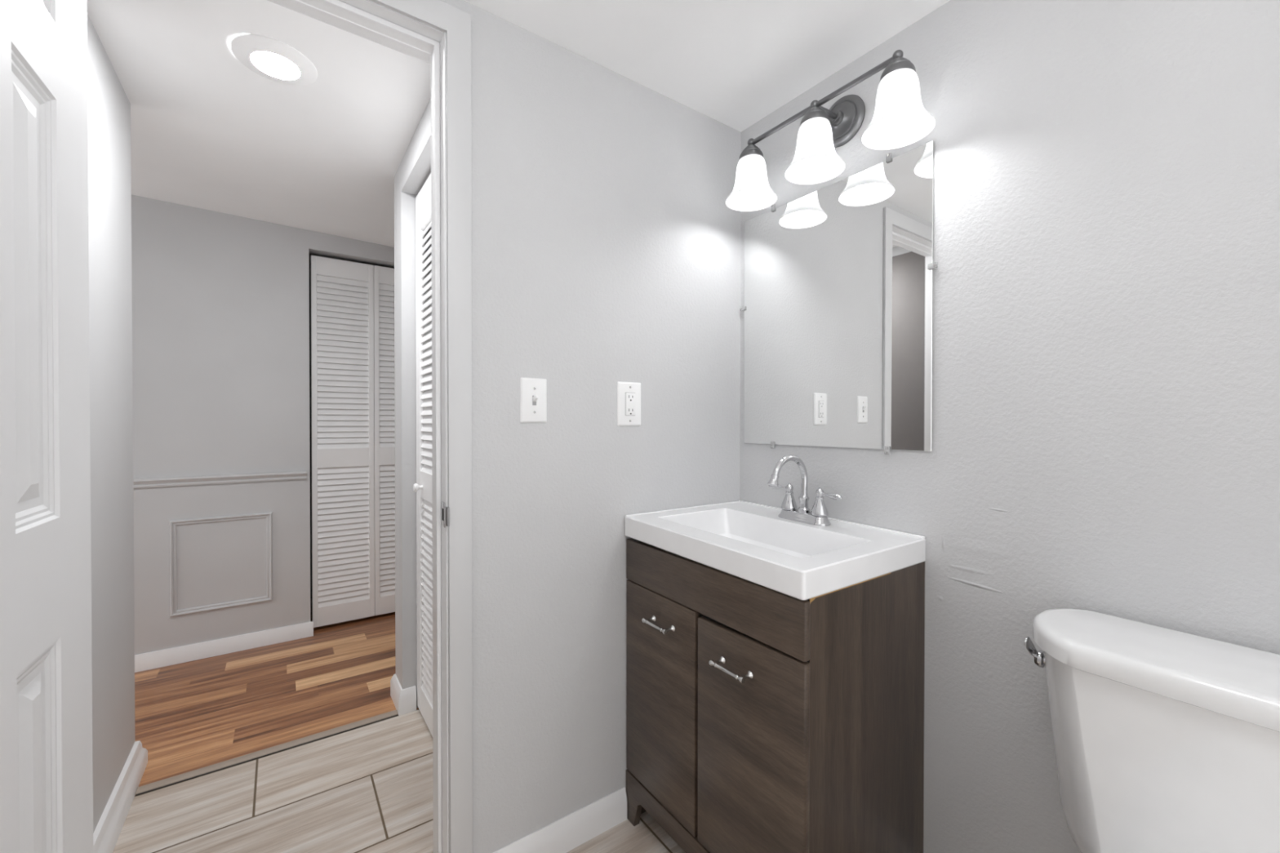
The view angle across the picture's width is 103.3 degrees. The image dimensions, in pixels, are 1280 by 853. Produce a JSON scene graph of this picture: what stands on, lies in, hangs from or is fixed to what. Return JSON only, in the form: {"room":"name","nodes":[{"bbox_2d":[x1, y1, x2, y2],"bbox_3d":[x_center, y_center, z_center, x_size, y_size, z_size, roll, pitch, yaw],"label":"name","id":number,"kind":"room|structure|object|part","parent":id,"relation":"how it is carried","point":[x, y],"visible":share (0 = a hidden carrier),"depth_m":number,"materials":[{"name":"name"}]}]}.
{"room":"bathroom","nodes":[
{"label":"bathroom","id":0,"kind":"room"},
{"bbox_2d":[86,11,135,833],"bbox_3d":[-1.960,-0.009,0.855,1.415,2.300,0.975,0,1,-35],"label":"wall","id":1,"kind":"structure","parent":0,"point":[108,106],"depth_m":1.44,"materials":[{"name":"grey paint"}]},
{"bbox_2d":[93,740,147,852],"bbox_3d":[-1.673,1.092,1.085,0.741,0.094,1.001,0,1,-35],"label":"baseboard","id":2,"kind":"structure","parent":1,"relation":"attached to","point":[106,834],"depth_m":1.45,"materials":[{"name":"white paint"}]},
{"bbox_2d":[131,194,394,655],"bbox_3d":[-2.121,-0.023,2.535,3.100,2.300,0.100,0,1,-35],"label":"wall","id":3,"kind":"structure","parent":0,"point":[220,301],"depth_m":2.51,"materials":[{"name":"grey paint"}]},
{"bbox_2d":[133,471,306,488],"bbox_3d":[-2.565,0.263,2.148,1.924,0.043,0.020,0,1,-35],"label":"chair rail","id":4,"kind":"object","parent":3,"relation":"attached to","point":[277,476],"visible":0.53,"depth_m":2.49,"materials":[{"name":"grey paint"}]},
{"bbox_2d":[169,511,272,617],"bbox_3d":[-2.066,0.674,2.510,0.395,0.457,0.014,0,1,-35],"label":"trim","id":5,"kind":"structure","parent":3,"relation":"attached to","point":[174,611],"depth_m":2.49,"materials":[{"name":"grey paint"}]},
{"bbox_2d":[134,621,313,672],"bbox_3d":[-2.555,1.093,2.162,1.950,0.073,0.022,0,1,-35],"label":"baseboard","id":6,"kind":"structure","parent":3,"relation":"attached to","point":[158,659],"depth_m":2.50,"materials":[{"name":"white paint"}]},
{"bbox_2d":[311,255,395,627],"bbox_3d":[-1.554,0.084,2.956,0.612,2.041,0.028,0,1,-35],"label":"door","id":7,"kind":"structure","parent":3,"relation":"in","point":[353,394],"depth_m":2.89,"materials":[{"name":"white paint"}]},
{"bbox_3d":[-1.429,0.084,3.045,0.305,2.041,0.028,0,1,-35],"label":"frame","id":8,"kind":"part","parent":7,"relation":"part of","materials":[{"name":"white paint"}]},
{"bbox_2d":[134,598,418,795],"bbox_3d":[-1.987,1.128,2.356,3.300,0.001,1.814,0,1,-35],"label":"floor","id":9,"kind":"structure","parent":0,"point":[190,716],"depth_m":2.12,"materials":[{"name":"brown wood"}]},
{"bbox_2d":[134,709,398,796],"bbox_3d":[-1.261,1.130,1.786,0.740,0.009,0.044,0,1,-35],"label":"threshold","id":10,"kind":"object","parent":9,"relation":"on","point":[153,786],"visible":1,"depth_m":1.74,"materials":[{"name":"beige wood"}]},
{"bbox_2d":[309,263,311,598],"bbox_3d":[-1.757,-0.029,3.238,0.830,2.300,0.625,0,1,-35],"label":"door frame","id":11,"kind":"structure","parent":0,"point":[310,424],"depth_m":3.29,"materials":[{"name":"white wood"}]},
{"bbox_2d":[112,709,685,852],"bbox_3d":[0.133,1.175,0.581,1.900,0.060,3.536,0,1,-35],"label":"floor","id":12,"kind":"structure","parent":0,"point":[368,788],"depth_m":1.51,"materials":[{"name":"tile"}]},
{"bbox_2d":[626,537,924,852],"bbox_3d":[0.315,0.733,1.347,0.513,0.812,0.614,0,1,-35],"label":"vanity cabinet","id":13,"kind":"object","parent":12,"relation":"on","point":[760,718],"visible":1,"depth_m":1.13,"materials":[{"name":"laminate"}]},
{"bbox_3d":[0.165,0.731,1.607,0.456,0.812,0.017,0,1,-35],"label":"panel","id":14,"kind":"part","parent":13,"relation":"part of","materials":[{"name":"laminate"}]},
{"bbox_3d":[0.047,0.514,1.312,0.038,0.016,0.097,0,1,-35],"label":"handle","id":15,"kind":"part","parent":13,"relation":"part of","materials":[{"name":"silver metal"}]},
{"bbox_3d":[0.053,0.721,1.353,0.018,0.553,0.298,0,1,-35],"label":"door","id":16,"kind":"part","parent":13,"relation":"part of","materials":[{"name":"laminate"}]},
{"bbox_3d":[0.144,0.389,1.222,0.018,0.122,0.614,0,1,-35],"label":"drawer","id":17,"kind":"part","parent":13,"relation":"part of","materials":[{"name":"laminate"}]},
{"bbox_3d":[0.197,0.529,1.101,0.038,0.016,0.099,0,1,-35],"label":"handle","id":18,"kind":"part","parent":13,"relation":"part of","materials":[{"name":"silver metal"}]},
{"bbox_3d":[0.234,0.728,1.099,0.018,0.546,0.306,0,1,-35],"label":"door","id":19,"kind":"part","parent":13,"relation":"part of","materials":[{"name":"laminate"}]},
{"bbox_2d":[624,500,925,599],"bbox_3d":[0.328,0.321,1.352,0.480,0.130,0.618,0,1,-35],"label":"sink","id":20,"kind":"object","parent":13,"relation":"in","point":[749,541],"visible":0.94,"depth_m":1.24,"materials":[{"name":"white ceramic"}]},
{"bbox_2d":[767,454,841,525],"bbox_3d":[0.442,0.172,1.429,0.192,0.190,0.191,0,0,4],"label":"faucet","id":21,"kind":"object","parent":20,"relation":"on","point":[818,515],"visible":1,"depth_m":1.41,"materials":[{"name":"silver metal"}]},
{"bbox_3d":[0.409,0.179,1.502,0.018,0.018,0.066,0,1,-41],"label":"lever","id":22,"kind":"part","parent":21,"relation":"part of","materials":[{"name":"silver metal"}]},
{"bbox_3d":[0.435,0.203,1.474,0.046,0.077,0.046,0,2,-35],"label":"handle","id":23,"kind":"part","parent":21,"relation":"part of","materials":[{"name":"silver metal"}]},
{"bbox_3d":[0.414,0.138,1.394,0.144,0.120,0.018,0,2,-35],"label":"spout","id":24,"kind":"part","parent":21,"relation":"part of","materials":[{"name":"silver metal"}]},
{"bbox_3d":[0.494,0.206,1.391,0.046,0.077,0.046,0,2,-35],"label":"handle","id":25,"kind":"part","parent":21,"relation":"part of","materials":[{"name":"silver metal"}]},
{"bbox_3d":[0.514,0.187,1.357,0.018,0.018,0.066,0,1,-27],"label":"lever","id":26,"kind":"part","parent":21,"relation":"part of","materials":[{"name":"silver metal"}]},
{"bbox_3d":[0.510,0.737,1.122,0.456,0.808,0.016,0,1,-35],"label":"panel","id":27,"kind":"part","parent":13,"relation":"part of","materials":[{"name":"laminate"}]},
{"bbox_2d":[1024,608,1279,852],"bbox_3d":[0.687,0.750,0.624,0.707,0.790,0.496,0,1,-35],"label":"toilet","id":28,"kind":"object","parent":12,"relation":"on","point":[1166,740],"visible":1,"depth_m":0.77,"materials":[{"name":"white ceramic"}]},
{"bbox_3d":[0.766,0.442,0.958,0.036,0.036,0.032,0,1,-35],"label":"flush lever","id":29,"kind":"part","parent":28,"relation":"part of","materials":[{"name":"silver metal"}]},
{"bbox_3d":[0.886,0.375,0.758,0.224,0.040,0.490,0,1,-35],"label":"tank lid","id":30,"kind":"part","parent":28,"relation":"part of","materials":[{"name":"white ceramic"}]},
{"bbox_2d":[394,97,431,707],"bbox_3d":[-0.707,-0.015,1.746,0.090,2.300,0.974,0,1,-35],"label":"wall","id":31,"kind":"structure","parent":0,"point":[414,169],"depth_m":2.01,"materials":[{"name":"grey paint"}]},
{"bbox_2d":[390,674,416,715],"bbox_3d":[-0.746,1.085,2.234,0.617,0.092,0.183,0,1,-35],"label":"baseboard","id":32,"kind":"structure","parent":31,"relation":"attached to","point":[404,700],"depth_m":2.01,"materials":[{"name":"white paint"}]},
{"bbox_2d":[413,173,432,736],"bbox_3d":[-0.682,0.106,1.720,0.060,2.030,0.740,0,1,-35],"label":"door","id":33,"kind":"structure","parent":31,"relation":"in","point":[423,488],"depth_m":1.94,"materials":[{"name":"white paint"}]},
{"bbox_3d":[-0.847,0.233,1.929,0.032,0.033,0.033,0,1,-35],"label":"knob","id":34,"kind":"part","parent":33,"relation":"part of","materials":[{"name":"white paint"}]},
{"bbox_2d":[426,226,431,329],"bbox_3d":[-0.593,-0.021,2.363,0.810,2.300,0.099,0,1,-35],"label":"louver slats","id":35,"kind":"structure","parent":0,"point":[428,239],"depth_m":2.10,"materials":[{"name":"grey paint"}]},
{"bbox_2d":[86,0,950,268],"bbox_3d":[-0.976,-1.091,0.917,3.300,0.176,5.400,0,1,-35],"label":"ceiling","id":36,"kind":"structure","parent":0,"point":[210,131],"depth_m":1.50,"materials":[{"name":"white paint"}]},
{"bbox_2d":[230,33,317,85],"bbox_3d":[-1.040,-1.036,1.446,0.202,0.016,0.202,0,1,-35],"label":"recessed light","id":37,"kind":"object","parent":36,"relation":"in","point":[272,59],"visible":1,"depth_m":1.43,"materials":[{"name":"white paint"}]},
{"bbox_2d":[440,0,741,852],"bbox_3d":[-0.425,0.066,1.272,1.800,2.145,0.125,0,1,-35],"label":"wall","id":38,"kind":"structure","parent":0,"point":[606,237],"depth_m":1.37,"materials":[{"name":"grey paint"}]},
{"bbox_2d":[0,0,93,852],"bbox_3d":[-0.765,0.121,0.576,0.169,2.030,0.610,0,1,-35],"label":"door","id":39,"kind":"structure","parent":38,"relation":"in","point":[46,753],"depth_m":0.70,"materials":[{"name":"white paint"}]},
{"bbox_2d":[267,0,472,852],"bbox_3d":[-0.728,0.086,1.049,0.712,2.109,0.146,0,1,-35],"label":"door frame","id":40,"kind":"structure","parent":38,"relation":"attached to","point":[437,33],"depth_m":1.19,"materials":[{"name":"white paint"}]},
{"bbox_3d":[-0.692,0.086,0.998,0.712,2.109,0.013,0,1,-35],"label":"casing","id":41,"kind":"part","parent":40,"relation":"part of","materials":[{"name":"white paint"}]},
{"bbox_3d":[-0.464,0.207,1.193,0.002,0.058,0.030,0,1,-35],"label":"strike plate","id":42,"kind":"part","parent":40,"relation":"part of","materials":[{"name":"silver metal"}]},
{"bbox_2d":[520,377,546,422],"bbox_3d":[-0.268,-0.067,1.293,0.072,0.114,0.020,0,1,-35],"label":"light switch","id":43,"kind":"object","parent":38,"relation":"attached to","point":[533,391],"visible":1,"depth_m":1.29,"materials":[{"name":"white plastic"}]},
{"bbox_2d":[493,786,626,852],"bbox_3d":[-0.221,1.095,1.341,0.442,0.087,0.013,0,1,-35],"label":"baseboard","id":44,"kind":"structure","parent":38,"relation":"attached to","point":[568,833],"depth_m":1.37,"materials":[{"name":"white paint"}]},
{"bbox_2d":[617,382,640,426],"bbox_3d":[-0.029,-0.065,1.470,0.083,0.127,0.010,0,1,-35],"label":"wall outlet","id":45,"kind":"object","parent":38,"relation":"attached to","point":[628,394],"visible":1,"depth_m":1.47,"materials":[{"name":"white plastic"}]},
{"bbox_2d":[626,392,635,415],"bbox_3d":[-0.027,-0.065,1.468,0.033,0.066,0.003,0,1,-35],"label":"receptacle","id":46,"kind":"object","parent":45,"relation":"attached to","point":[630,397],"depth_m":1.47,"materials":[{"name":"white plastic"}]},
{"bbox_2d":[740,0,1279,852],"bbox_3d":[0.299,-0.016,1.893,0.100,2.300,5.300,0,1,-35],"label":"wall","id":47,"kind":"structure","parent":0,"point":[1106,347],"depth_m":1.02,"materials":[{"name":"grey paint"}]},
{"bbox_2d":[725,48,935,211],"bbox_3d":[0.486,-0.800,1.360,0.205,0.242,0.594,0,1,-35],"label":"vanity light","id":48,"kind":"object","parent":47,"relation":"attached to","point":[900,118],"visible":1,"depth_m":1.31,"materials":[{"name":"glass"}]},
{"bbox_3d":[0.335,-0.730,1.526,0.060,0.062,0.060,0,1,-35],"label":"bulb","id":49,"kind":"part","parent":48,"relation":"part of","materials":[{"name":"white glass"}]},
{"bbox_3d":[0.335,-0.744,1.526,0.150,0.126,0.150,0,1,-35],"label":"lamp shade","id":50,"kind":"part","parent":48,"relation":"part of","materials":[{"name":"white glass"}]},
{"bbox_3d":[0.464,-0.728,1.345,0.060,0.062,0.060,0,1,-35],"label":"bulb","id":51,"kind":"part","parent":48,"relation":"part of","materials":[{"name":"white glass"}]},
{"bbox_3d":[0.464,-0.742,1.345,0.150,0.126,0.150,0,1,-35],"label":"lamp shade","id":52,"kind":"part","parent":48,"relation":"part of","materials":[{"name":"white glass"}]},
{"bbox_3d":[0.502,-0.853,1.371,0.095,0.017,0.013,0,1,-35],"label":"arm","id":53,"kind":"part","parent":48,"relation":"part of","materials":[{"name":"metal"}]},
{"bbox_3d":[0.553,-0.855,1.407,0.041,0.133,0.133,0,1,-35],"label":"plate","id":54,"kind":"part","parent":48,"relation":"part of","materials":[{"name":"metal"}]},
{"bbox_3d":[0.592,-0.727,1.164,0.060,0.062,0.060,0,1,-35],"label":"bulb","id":55,"kind":"part","parent":48,"relation":"part of","materials":[{"name":"white glass"}]},
{"bbox_3d":[0.592,-0.741,1.164,0.150,0.126,0.150,0,1,-35],"label":"lamp shade","id":56,"kind":"part","parent":48,"relation":"part of","materials":[{"name":"white glass"}]},
{"bbox_2d":[740,140,937,454],"bbox_3d":[0.528,-0.317,1.470,0.012,0.777,0.636,0,1,-35],"label":"wall mirror","id":57,"kind":"object","parent":47,"relation":"attached to","point":[837,308],"visible":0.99,"depth_m":1.41,"materials":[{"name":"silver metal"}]}
]}

